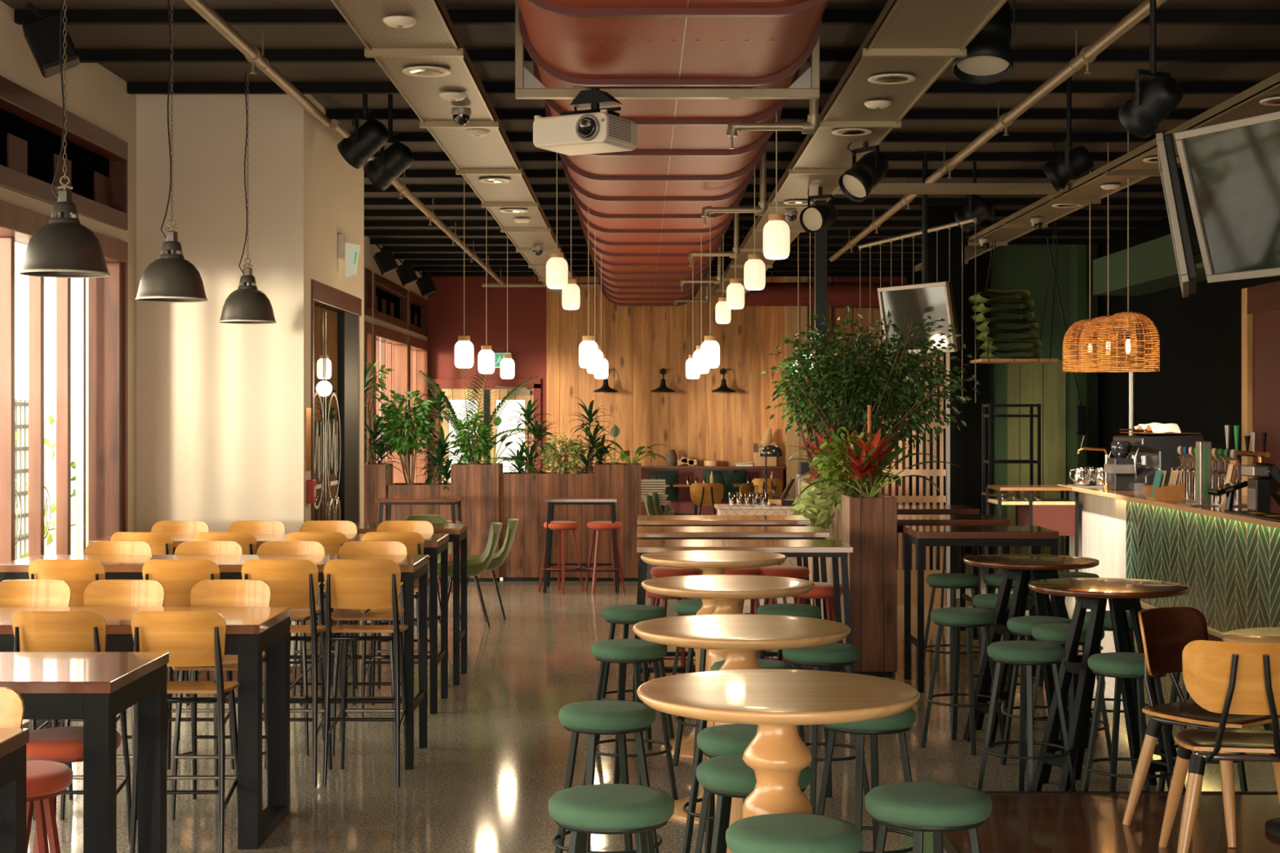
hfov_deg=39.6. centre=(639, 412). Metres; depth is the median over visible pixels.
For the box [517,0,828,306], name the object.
ventilation duct
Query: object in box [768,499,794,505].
box
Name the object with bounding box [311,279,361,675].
door
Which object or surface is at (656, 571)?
bar stool
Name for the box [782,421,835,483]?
croton
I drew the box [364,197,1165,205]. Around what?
ceiling beam
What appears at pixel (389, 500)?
bar table
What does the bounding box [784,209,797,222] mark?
dome camera
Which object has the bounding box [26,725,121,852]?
bar stool
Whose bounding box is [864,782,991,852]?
bar stool
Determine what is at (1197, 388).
wall
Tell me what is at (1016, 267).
wall
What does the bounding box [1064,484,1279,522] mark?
countertop
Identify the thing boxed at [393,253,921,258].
ceiling beam
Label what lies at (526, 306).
wall
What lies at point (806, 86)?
steel frame
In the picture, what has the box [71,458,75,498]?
hedge
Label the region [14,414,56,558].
climbing vine
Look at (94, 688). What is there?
bar table
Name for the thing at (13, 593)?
high chair
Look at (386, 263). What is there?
wall speaker
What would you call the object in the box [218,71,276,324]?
pendant lamp
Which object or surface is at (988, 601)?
bar stool
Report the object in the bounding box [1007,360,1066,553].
wall
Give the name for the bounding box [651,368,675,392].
wall lamp
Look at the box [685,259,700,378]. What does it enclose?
pendant lamp
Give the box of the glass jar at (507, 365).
[500,358,514,378]
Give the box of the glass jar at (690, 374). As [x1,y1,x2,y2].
[685,358,700,378]
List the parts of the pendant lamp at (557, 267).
cord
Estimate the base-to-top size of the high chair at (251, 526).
1.107 m
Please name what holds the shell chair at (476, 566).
on the floor at (486, 776)
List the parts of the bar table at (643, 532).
leg, leg, foot rail, frame, leg, leg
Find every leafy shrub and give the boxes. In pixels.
[365,359,393,464]
[372,389,439,484]
[448,410,497,464]
[535,431,591,473]
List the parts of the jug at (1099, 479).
handle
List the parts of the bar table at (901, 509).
leg, rail, leg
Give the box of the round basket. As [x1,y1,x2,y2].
[703,460,718,466]
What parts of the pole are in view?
ceiling plate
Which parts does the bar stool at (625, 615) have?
leg, seat plate, leg, cushion seat, leg, leg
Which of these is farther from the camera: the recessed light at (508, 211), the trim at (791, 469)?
the trim at (791, 469)
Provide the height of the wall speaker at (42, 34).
0.376 m
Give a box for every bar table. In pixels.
[0,555,428,769]
[0,607,291,848]
[0,652,168,852]
[0,728,29,852]
[89,533,448,714]
[330,523,468,684]
[375,495,464,543]
[542,495,619,593]
[632,526,830,693]
[632,539,854,700]
[634,515,810,639]
[897,505,979,639]
[897,515,1010,640]
[902,525,1058,692]
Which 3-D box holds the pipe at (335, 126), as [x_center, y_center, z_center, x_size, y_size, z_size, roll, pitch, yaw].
[-2.060,-1.985,19.425,0.083,0.290,14.950,0,0,0]
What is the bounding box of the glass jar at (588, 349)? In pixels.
[578,340,598,368]
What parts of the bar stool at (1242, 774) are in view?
leg, leg, leg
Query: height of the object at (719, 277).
0.825 m
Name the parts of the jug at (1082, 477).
handle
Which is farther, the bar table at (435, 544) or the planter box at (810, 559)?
the planter box at (810, 559)
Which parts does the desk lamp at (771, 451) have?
stem, lamp shade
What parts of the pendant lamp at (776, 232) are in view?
cord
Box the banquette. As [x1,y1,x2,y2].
[549,465,785,515]
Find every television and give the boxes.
[877,280,959,354]
[1155,132,1202,297]
[1173,110,1279,283]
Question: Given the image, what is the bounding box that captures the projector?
[533,88,637,155]
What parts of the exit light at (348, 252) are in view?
sign panel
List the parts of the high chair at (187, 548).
leg, backrest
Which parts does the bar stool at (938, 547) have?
leg, leg, leg, leg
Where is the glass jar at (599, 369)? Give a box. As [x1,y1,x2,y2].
[586,350,603,373]
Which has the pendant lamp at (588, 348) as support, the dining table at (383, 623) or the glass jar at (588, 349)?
the glass jar at (588, 349)
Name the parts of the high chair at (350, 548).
leg, leg, foot rail, seat, seat frame, backrest, leg, leg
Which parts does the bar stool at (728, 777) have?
leg, leg, seat plate, cushion seat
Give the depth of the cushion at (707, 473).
27.49 m
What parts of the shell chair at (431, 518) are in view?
shell seat, leg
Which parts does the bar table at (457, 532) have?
leg, leg, rail, leg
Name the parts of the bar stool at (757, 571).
cushion seat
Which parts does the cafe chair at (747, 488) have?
backrest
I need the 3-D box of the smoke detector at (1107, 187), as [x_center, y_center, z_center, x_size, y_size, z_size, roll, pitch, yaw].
[3.600,-1.718,13.600,0.152,0.035,0.152,0,0,0]
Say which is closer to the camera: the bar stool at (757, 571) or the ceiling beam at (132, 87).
the ceiling beam at (132, 87)
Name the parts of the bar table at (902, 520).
leg, leg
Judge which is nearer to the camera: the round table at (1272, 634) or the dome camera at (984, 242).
the round table at (1272, 634)
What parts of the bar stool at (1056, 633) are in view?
leg, seat plate, leg, cushion seat, leg, leg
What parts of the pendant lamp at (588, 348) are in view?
cord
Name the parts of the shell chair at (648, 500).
shell seat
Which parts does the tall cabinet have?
edge post, rail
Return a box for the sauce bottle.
[710,471,714,483]
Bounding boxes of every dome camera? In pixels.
[451,106,471,124]
[532,246,542,255]
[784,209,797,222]
[978,238,990,248]
[1030,217,1043,229]
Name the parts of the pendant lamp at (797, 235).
cord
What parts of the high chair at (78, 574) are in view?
leg, backrest, leg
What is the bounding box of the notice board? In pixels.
[305,408,311,471]
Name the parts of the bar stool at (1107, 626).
cushion seat, seat plate, leg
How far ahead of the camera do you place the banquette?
27.90 m
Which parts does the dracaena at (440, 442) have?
stem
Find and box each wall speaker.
[22,1,79,78]
[373,244,398,275]
[395,257,417,286]
[415,270,436,297]
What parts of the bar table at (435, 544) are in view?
rail, leg, rail, leg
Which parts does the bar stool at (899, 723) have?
leg, leg, seat plate, cushion seat, leg, leg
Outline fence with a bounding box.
[14,399,28,559]
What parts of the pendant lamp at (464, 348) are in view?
cord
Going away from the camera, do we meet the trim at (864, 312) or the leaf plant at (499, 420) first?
the leaf plant at (499, 420)
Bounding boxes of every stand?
[779,477,795,506]
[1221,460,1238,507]
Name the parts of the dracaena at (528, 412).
stem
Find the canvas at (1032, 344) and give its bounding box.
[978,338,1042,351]
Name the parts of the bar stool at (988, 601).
leg, leg, cushion seat, seat plate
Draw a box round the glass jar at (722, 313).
[715,301,730,324]
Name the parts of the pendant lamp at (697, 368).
cord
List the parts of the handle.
handle, handle, rail, handle, handle, handle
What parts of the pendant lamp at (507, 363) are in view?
cord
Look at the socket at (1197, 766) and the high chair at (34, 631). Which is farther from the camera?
the high chair at (34, 631)
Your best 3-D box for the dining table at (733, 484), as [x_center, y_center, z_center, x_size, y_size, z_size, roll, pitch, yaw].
[1.721,1.445,26.600,0.660,0.750,0.660,0,0,0]
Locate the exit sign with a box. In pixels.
[493,352,511,368]
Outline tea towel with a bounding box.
[1134,422,1181,432]
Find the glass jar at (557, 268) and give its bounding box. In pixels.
[546,257,568,288]
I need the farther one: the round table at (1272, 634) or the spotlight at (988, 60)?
the spotlight at (988, 60)
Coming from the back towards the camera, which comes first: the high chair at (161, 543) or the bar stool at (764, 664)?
the high chair at (161, 543)
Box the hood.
[1240,464,1269,476]
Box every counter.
[986,484,1078,599]
[1057,484,1279,641]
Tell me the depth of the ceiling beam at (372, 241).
22.38 m
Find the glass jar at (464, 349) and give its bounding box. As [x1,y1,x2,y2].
[454,340,473,368]
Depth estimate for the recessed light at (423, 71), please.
9.06 m
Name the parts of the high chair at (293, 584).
leg, leg, backrest, foot rail, seat, seat frame, leg, leg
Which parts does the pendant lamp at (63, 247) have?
lamp shade, chain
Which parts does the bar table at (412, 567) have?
leg, leg, rail, leg, rail, leg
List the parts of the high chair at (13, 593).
leg, backrest, leg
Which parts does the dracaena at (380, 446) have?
stem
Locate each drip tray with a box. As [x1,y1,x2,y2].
[1133,482,1152,491]
[1182,496,1247,506]
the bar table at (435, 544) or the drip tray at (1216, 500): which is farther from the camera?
the drip tray at (1216, 500)
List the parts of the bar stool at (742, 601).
leg, leg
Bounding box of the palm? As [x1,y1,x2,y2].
[395,347,553,473]
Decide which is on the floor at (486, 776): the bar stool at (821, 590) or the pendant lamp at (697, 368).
the bar stool at (821, 590)
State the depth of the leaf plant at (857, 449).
12.63 m
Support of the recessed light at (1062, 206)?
attached to the cable tray at (1086, 190)
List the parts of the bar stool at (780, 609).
leg, leg, cushion seat, leg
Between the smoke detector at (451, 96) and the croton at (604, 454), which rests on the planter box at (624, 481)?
the croton at (604, 454)
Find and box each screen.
[877,337,950,605]
[1240,462,1279,512]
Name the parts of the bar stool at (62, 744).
leg, leg, seat plate, cushion seat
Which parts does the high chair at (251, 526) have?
backrest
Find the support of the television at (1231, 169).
attached to the pole
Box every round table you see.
[632,613,850,852]
[636,669,919,818]
[640,550,786,759]
[640,574,814,826]
[962,554,1099,751]
[1027,577,1190,791]
[1222,626,1279,837]
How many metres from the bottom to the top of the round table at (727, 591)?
1.046 m
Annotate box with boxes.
[364,462,392,523]
[386,483,450,578]
[450,462,502,582]
[499,471,594,581]
[594,462,641,581]
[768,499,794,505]
[800,481,814,605]
[814,499,837,619]
[837,493,897,676]
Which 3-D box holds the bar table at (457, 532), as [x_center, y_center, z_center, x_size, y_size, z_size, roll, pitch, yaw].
[-1.650,1.298,12.140,0.900,1.045,0.560,0,0,0]
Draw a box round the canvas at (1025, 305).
[970,298,1034,312]
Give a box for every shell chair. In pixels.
[398,515,451,612]
[437,522,502,627]
[459,518,518,620]
[643,495,657,567]
[648,493,662,566]
[657,493,663,515]
[663,506,671,515]
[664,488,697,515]
[666,510,675,515]
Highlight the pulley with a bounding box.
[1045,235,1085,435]
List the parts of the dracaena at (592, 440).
stem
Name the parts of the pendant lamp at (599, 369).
cord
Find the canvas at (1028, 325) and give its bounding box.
[974,318,1038,333]
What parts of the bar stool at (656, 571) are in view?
leg, cushion seat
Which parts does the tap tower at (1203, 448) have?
foot plate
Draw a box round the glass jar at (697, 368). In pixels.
[693,350,709,373]
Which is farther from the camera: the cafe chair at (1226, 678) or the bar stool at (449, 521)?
the bar stool at (449, 521)
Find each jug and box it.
[1069,466,1091,485]
[1088,466,1095,484]
[1089,466,1105,485]
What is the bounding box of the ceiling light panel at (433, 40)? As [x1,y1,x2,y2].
[330,0,581,295]
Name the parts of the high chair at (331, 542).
leg, leg, backrest, leg, leg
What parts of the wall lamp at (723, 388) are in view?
wall plate, lamp shade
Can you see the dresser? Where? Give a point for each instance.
(722, 508)
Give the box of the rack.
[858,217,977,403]
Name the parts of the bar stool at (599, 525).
leg, leg, cushion seat, seat plate, leg, leg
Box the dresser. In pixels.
[714,503,800,604]
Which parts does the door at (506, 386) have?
pane, pane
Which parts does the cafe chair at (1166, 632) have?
leg, backrest, leg, seat frame, seat, leg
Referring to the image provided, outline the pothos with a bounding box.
[791,476,859,539]
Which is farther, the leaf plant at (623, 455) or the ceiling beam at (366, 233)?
the ceiling beam at (366, 233)
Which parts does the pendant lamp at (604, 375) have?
cord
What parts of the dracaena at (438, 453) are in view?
stem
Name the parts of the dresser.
door, door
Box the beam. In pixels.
[744,283,911,306]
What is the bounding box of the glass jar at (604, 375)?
[593,358,608,378]
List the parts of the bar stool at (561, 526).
leg, leg, seat plate, cushion seat, leg, leg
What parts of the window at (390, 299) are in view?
pane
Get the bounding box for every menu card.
[1150,470,1163,497]
[1159,470,1166,487]
[1168,470,1178,485]
[1175,470,1182,484]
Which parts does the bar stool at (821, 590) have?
leg, leg, seat plate, cushion seat, leg, leg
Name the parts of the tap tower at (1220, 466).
spout, spout, spout, spout, spout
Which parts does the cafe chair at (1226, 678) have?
leg, leg, seat, backrest, seat frame, leg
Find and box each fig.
[760,306,980,463]
[771,336,848,479]
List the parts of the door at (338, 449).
glass, pull handle, glass, pull handle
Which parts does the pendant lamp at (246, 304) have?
chain, lamp shade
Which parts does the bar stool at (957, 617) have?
leg, leg, seat plate, cushion seat, leg, leg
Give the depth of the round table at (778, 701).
4.91 m
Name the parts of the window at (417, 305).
pane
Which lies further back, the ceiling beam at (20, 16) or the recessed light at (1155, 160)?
the recessed light at (1155, 160)
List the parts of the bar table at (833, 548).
leg, leg, foot rail, frame, leg, leg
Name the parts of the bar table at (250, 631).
leg, rail, leg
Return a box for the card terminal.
[1207,480,1248,509]
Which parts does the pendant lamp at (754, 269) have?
cord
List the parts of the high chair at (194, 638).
leg, leg, backrest, seat frame, foot rail, seat, leg, leg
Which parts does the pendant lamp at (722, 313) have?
cord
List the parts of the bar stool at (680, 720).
leg, leg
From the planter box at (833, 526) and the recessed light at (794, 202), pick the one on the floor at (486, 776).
the planter box at (833, 526)
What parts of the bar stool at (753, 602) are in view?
leg, leg, leg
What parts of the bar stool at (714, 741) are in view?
leg, seat plate, cushion seat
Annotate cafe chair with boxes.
[689,483,724,515]
[712,482,754,515]
[751,478,782,499]
[1122,606,1279,847]
[1158,640,1279,852]
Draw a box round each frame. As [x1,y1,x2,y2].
[515,0,819,98]
[981,404,1041,568]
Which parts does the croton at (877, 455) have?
stem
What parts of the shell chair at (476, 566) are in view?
leg, leg, shell seat, leg, leg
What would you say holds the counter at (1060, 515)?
on the floor at (486, 776)
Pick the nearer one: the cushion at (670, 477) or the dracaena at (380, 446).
the dracaena at (380, 446)
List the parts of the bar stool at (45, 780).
leg, seat plate, cushion seat, leg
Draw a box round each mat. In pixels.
[1066,484,1103,487]
[1223,511,1279,520]
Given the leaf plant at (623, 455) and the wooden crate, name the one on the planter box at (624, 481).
the leaf plant at (623, 455)
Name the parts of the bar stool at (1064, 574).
leg, cushion seat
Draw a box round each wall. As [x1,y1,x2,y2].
[0,0,426,555]
[17,419,75,535]
[136,93,364,678]
[426,276,546,483]
[546,276,784,490]
[807,276,831,461]
[906,271,921,505]
[964,250,990,554]
[990,244,1097,553]
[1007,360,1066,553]
[1093,233,1207,295]
[1097,217,1279,494]
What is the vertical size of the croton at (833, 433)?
0.489 m
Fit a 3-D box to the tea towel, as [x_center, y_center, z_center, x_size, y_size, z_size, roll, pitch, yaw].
[4.890,0.144,16.810,0.260,0.097,0.620,0,0,0]
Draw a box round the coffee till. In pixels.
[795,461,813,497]
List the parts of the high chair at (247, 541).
backrest, leg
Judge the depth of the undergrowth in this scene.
13.14 m
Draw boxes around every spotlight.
[337,93,389,168]
[363,93,413,190]
[799,186,837,232]
[838,141,888,201]
[952,0,1014,84]
[954,161,993,232]
[1041,76,1093,192]
[1118,0,1183,137]
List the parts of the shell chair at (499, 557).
leg, shell seat, leg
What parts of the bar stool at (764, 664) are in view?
cushion seat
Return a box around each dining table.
[367,594,440,627]
[672,483,697,514]
[732,483,756,503]
[736,492,789,502]
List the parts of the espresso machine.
cup rail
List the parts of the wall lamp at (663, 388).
wall plate, lamp shade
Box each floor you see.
[17,524,1279,852]
[942,794,1279,852]
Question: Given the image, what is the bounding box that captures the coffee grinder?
[1104,440,1135,490]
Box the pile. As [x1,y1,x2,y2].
[735,462,752,466]
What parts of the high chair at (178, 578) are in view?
leg, backrest, foot rail, leg, leg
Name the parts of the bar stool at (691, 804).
leg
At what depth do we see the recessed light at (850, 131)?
11.01 m
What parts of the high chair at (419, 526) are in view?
leg, leg, foot rail, backrest, leg, seat, leg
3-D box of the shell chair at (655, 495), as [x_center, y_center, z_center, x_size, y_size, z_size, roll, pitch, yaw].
[0.390,1.386,20.906,0.575,0.872,0.489,0,0,6]
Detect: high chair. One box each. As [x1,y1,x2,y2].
[0,579,73,820]
[0,687,24,728]
[12,610,131,844]
[28,559,127,768]
[59,579,164,820]
[84,541,151,755]
[110,532,189,705]
[129,610,239,852]
[142,559,235,786]
[151,520,209,697]
[170,579,271,820]
[172,541,242,741]
[194,532,262,680]
[227,520,285,680]
[241,559,332,786]
[256,541,324,755]
[284,532,355,716]
[292,520,357,697]
[322,559,408,786]
[331,541,407,755]
[360,532,424,717]
[367,520,434,697]
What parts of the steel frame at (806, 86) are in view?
gusset plate, gusset plate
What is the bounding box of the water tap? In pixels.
[1077,435,1108,488]
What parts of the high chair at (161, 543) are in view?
backrest, leg, leg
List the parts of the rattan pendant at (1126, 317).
filament bulb, lamp shade, cord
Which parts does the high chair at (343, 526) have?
leg, foot rail, backrest, leg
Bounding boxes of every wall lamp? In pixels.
[593,369,617,392]
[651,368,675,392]
[711,368,735,392]
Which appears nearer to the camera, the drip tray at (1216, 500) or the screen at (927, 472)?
the drip tray at (1216, 500)
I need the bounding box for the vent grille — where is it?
[608,115,631,142]
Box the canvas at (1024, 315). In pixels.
[970,308,1034,323]
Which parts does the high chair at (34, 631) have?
leg, leg, backrest, leg, foot rail, leg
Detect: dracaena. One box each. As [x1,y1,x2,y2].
[364,361,404,475]
[410,385,467,485]
[418,438,463,491]
[500,398,564,484]
[565,396,624,473]
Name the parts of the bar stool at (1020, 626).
leg, seat plate, leg, cushion seat, leg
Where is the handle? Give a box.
[1223,425,1270,462]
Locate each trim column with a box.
[814,200,826,468]
[921,205,964,573]
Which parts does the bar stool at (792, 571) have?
leg, leg, cushion seat, leg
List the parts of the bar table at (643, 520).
leg, frame, leg, leg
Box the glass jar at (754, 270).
[743,259,765,290]
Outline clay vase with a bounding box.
[665,449,677,466]
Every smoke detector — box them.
[382,15,417,27]
[439,92,466,101]
[465,128,489,136]
[513,218,530,223]
[863,100,891,108]
[1100,184,1120,190]
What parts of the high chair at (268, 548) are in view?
foot rail, backrest, leg, seat, seat frame, leg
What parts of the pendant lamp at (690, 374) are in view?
cord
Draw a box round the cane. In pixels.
[866,404,871,493]
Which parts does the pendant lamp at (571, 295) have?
cord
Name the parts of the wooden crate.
corner post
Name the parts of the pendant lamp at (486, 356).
cord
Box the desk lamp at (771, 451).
[755,444,782,506]
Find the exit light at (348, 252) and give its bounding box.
[337,234,359,277]
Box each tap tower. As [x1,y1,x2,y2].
[1169,446,1247,506]
[1177,440,1219,506]
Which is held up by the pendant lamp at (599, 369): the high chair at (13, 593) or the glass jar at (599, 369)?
the glass jar at (599, 369)
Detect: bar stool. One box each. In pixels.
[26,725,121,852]
[26,760,73,852]
[437,520,462,592]
[537,520,584,594]
[548,783,674,852]
[551,700,662,852]
[582,639,678,799]
[584,520,625,593]
[596,604,674,750]
[640,590,695,680]
[647,566,701,676]
[666,598,702,725]
[672,648,706,774]
[682,720,715,852]
[694,724,802,852]
[696,754,812,852]
[704,658,793,831]
[723,567,760,606]
[725,813,862,852]
[740,557,786,614]
[750,598,786,662]
[756,603,824,742]
[760,565,809,659]
[782,642,869,814]
[783,582,845,667]
[817,706,915,852]
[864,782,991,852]
[916,573,982,693]
[920,607,1004,755]
[936,546,987,608]
[972,593,1034,728]
[976,640,1075,791]
[983,573,1043,686]
[1000,616,1075,770]
[1024,622,1111,783]
[1038,571,1105,686]
[1081,652,1174,791]
[1083,610,1150,712]
[1156,671,1248,791]
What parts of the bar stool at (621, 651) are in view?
leg, leg, seat plate, cushion seat, leg, leg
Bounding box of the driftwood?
[758,427,777,446]
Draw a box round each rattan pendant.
[1062,169,1116,372]
[1078,142,1137,372]
[1096,130,1159,372]
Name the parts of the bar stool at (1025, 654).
leg, leg, cushion seat, seat plate, leg, leg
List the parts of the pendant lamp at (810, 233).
cord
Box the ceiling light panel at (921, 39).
[713,0,1007,295]
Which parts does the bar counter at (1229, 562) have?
whitewashed panel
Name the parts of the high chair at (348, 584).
leg, leg, backrest, seat frame, seat, foot rail, leg, leg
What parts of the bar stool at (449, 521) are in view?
leg, cushion seat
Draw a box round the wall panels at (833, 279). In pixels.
[831,276,906,505]
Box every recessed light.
[402,66,451,77]
[478,177,511,183]
[499,208,528,213]
[783,200,813,204]
[831,128,871,136]
[867,73,915,84]
[1052,204,1082,208]
[1142,156,1179,163]
[1259,96,1279,105]
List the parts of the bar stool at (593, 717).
leg, leg, cushion seat, seat plate, leg, leg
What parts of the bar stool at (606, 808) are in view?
leg, leg, cushion seat, seat plate, leg, leg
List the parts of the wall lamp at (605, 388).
lamp shade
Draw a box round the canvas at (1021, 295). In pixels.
[967,288,1030,305]
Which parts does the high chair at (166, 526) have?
backrest, leg, leg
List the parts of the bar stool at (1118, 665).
leg, leg, cushion seat, seat plate, leg, leg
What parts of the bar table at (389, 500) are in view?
leg, leg, frame, leg, leg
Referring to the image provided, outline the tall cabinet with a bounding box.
[1241,280,1279,499]
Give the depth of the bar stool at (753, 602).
11.15 m
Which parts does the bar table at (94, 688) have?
leg, leg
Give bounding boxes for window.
[0,75,128,230]
[0,200,128,728]
[364,268,372,317]
[364,321,372,462]
[373,272,408,329]
[373,324,408,483]
[408,291,427,337]
[408,336,427,483]
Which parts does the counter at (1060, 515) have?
post, post, post, post, drawer, post, post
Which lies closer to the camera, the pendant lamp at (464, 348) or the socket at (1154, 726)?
the socket at (1154, 726)
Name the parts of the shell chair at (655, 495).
shell seat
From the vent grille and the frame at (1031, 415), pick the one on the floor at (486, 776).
the frame at (1031, 415)
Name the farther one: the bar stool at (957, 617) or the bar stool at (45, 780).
the bar stool at (957, 617)
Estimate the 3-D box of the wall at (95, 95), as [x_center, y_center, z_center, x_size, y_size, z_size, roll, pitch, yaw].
[-3.560,-0.185,13.000,0.320,4.010,31.200,0,0,0]
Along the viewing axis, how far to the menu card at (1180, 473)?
14.69 m
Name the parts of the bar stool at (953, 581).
leg, leg, seat plate, cushion seat, leg, leg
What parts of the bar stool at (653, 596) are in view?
leg, cushion seat, leg, seat plate, leg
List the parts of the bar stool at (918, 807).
leg, leg, seat plate, cushion seat, leg, leg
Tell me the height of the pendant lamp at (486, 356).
1.845 m
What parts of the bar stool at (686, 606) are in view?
leg, seat plate, cushion seat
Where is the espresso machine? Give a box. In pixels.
[1108,428,1204,491]
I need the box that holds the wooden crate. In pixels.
[753,443,776,466]
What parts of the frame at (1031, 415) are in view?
post, post, post, post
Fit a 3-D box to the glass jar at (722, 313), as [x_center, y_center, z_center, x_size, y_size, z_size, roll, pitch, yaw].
[0.800,-0.960,17.100,0.150,0.210,0.150,0,0,0]
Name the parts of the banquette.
seat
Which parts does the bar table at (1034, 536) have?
leg, rail, leg, leg, leg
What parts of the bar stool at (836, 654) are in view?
leg, leg, cushion seat, seat plate, leg, leg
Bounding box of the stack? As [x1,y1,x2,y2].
[641,479,671,511]
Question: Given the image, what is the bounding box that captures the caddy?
[1143,483,1185,500]
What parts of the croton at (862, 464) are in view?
stem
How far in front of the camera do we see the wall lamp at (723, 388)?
27.98 m
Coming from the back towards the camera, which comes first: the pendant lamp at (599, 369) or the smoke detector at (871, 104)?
the pendant lamp at (599, 369)
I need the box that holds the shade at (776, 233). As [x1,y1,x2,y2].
[763,220,790,259]
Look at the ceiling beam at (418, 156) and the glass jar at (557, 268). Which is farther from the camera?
the ceiling beam at (418, 156)
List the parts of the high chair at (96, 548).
backrest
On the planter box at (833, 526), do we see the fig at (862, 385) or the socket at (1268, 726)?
the fig at (862, 385)
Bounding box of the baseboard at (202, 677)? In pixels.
[167,666,299,682]
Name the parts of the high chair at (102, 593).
leg, backrest, foot rail, leg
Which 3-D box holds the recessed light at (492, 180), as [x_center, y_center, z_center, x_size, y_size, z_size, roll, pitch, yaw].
[-1.085,-1.736,13.300,0.250,0.015,0.250,0,0,0]
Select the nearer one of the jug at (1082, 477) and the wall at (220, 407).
the wall at (220, 407)
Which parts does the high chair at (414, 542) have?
leg, leg, foot rail, backrest, seat frame, seat, leg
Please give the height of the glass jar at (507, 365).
0.210 m
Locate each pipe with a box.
[183,0,330,127]
[329,119,506,287]
[481,271,897,287]
[829,0,1168,262]
[1128,372,1135,454]
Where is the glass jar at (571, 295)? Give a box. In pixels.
[561,284,580,310]
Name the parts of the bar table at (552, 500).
leg, leg, frame, foot rail, leg, leg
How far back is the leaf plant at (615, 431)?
19.40 m
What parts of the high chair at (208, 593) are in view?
leg, leg, foot rail, seat, seat frame, backrest, leg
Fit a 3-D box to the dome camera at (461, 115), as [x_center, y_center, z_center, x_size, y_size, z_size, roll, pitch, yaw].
[-1.020,-1.688,10.150,0.114,0.095,0.114,0,0,0]
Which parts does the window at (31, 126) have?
pane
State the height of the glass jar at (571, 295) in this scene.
0.210 m
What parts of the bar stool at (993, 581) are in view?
leg, seat plate, cushion seat, leg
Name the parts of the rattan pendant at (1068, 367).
lamp shade, cord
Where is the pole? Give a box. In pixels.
[915,151,935,283]
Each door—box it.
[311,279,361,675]
[431,378,541,483]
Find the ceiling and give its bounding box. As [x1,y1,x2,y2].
[0,0,1279,271]
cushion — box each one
[648,471,678,500]
[703,470,733,499]
[712,471,735,500]
[717,470,746,499]
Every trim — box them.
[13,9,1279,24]
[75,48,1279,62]
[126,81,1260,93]
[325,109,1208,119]
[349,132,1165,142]
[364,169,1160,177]
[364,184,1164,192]
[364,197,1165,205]
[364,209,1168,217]
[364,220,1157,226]
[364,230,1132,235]
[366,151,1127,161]
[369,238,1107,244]
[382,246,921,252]
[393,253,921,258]
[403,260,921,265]
[413,266,915,271]
[421,271,909,276]
[784,276,807,500]
[835,307,852,382]
[853,307,869,364]
[871,307,883,362]
[904,830,944,852]
[929,831,957,852]
[982,791,1277,794]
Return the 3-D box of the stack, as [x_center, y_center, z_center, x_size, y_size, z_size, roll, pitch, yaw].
[0.120,1.319,21.600,0.500,1.002,0.400,0,0,0]
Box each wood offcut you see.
[676,457,687,465]
[681,456,693,466]
[688,458,697,465]
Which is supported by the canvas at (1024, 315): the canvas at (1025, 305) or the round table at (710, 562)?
the canvas at (1025, 305)
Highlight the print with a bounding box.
[353,251,357,263]
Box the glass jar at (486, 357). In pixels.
[478,350,494,373]
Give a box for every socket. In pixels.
[1145,717,1162,737]
[1176,744,1192,759]
[1187,754,1205,775]
[1195,724,1208,728]
[1263,722,1279,732]
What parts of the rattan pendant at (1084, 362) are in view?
lamp shade, cord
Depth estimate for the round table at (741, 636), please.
6.34 m
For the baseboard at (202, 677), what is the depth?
11.99 m
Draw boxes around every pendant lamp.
[19,0,110,278]
[135,0,207,302]
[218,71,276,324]
[454,177,473,368]
[478,207,494,373]
[500,235,514,378]
[546,152,568,288]
[561,193,580,310]
[578,200,598,368]
[586,229,603,373]
[593,253,608,378]
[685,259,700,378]
[693,233,709,373]
[700,335,719,368]
[715,235,730,324]
[726,278,744,309]
[743,166,765,290]
[763,112,790,259]
[792,235,798,374]
[803,232,814,368]
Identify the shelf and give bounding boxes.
[968,204,1057,363]
[987,498,1075,505]
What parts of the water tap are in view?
spout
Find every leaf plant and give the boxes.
[484,416,513,464]
[594,438,668,464]
[602,424,633,464]
[786,435,959,498]
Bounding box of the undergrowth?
[808,426,889,493]
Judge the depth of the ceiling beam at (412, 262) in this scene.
25.56 m
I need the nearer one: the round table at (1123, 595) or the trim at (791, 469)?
the round table at (1123, 595)
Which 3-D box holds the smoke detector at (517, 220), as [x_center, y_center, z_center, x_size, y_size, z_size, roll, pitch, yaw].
[-1.060,-1.718,16.000,0.152,0.035,0.152,0,0,0]
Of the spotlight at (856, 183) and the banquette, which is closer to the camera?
the spotlight at (856, 183)
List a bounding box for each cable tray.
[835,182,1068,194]
[915,71,1279,271]
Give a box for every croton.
[592,442,619,464]
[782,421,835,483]
[804,427,859,491]
[829,444,896,497]
[836,427,906,491]
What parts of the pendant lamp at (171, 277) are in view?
chain, lamp shade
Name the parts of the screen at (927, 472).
panel, edge post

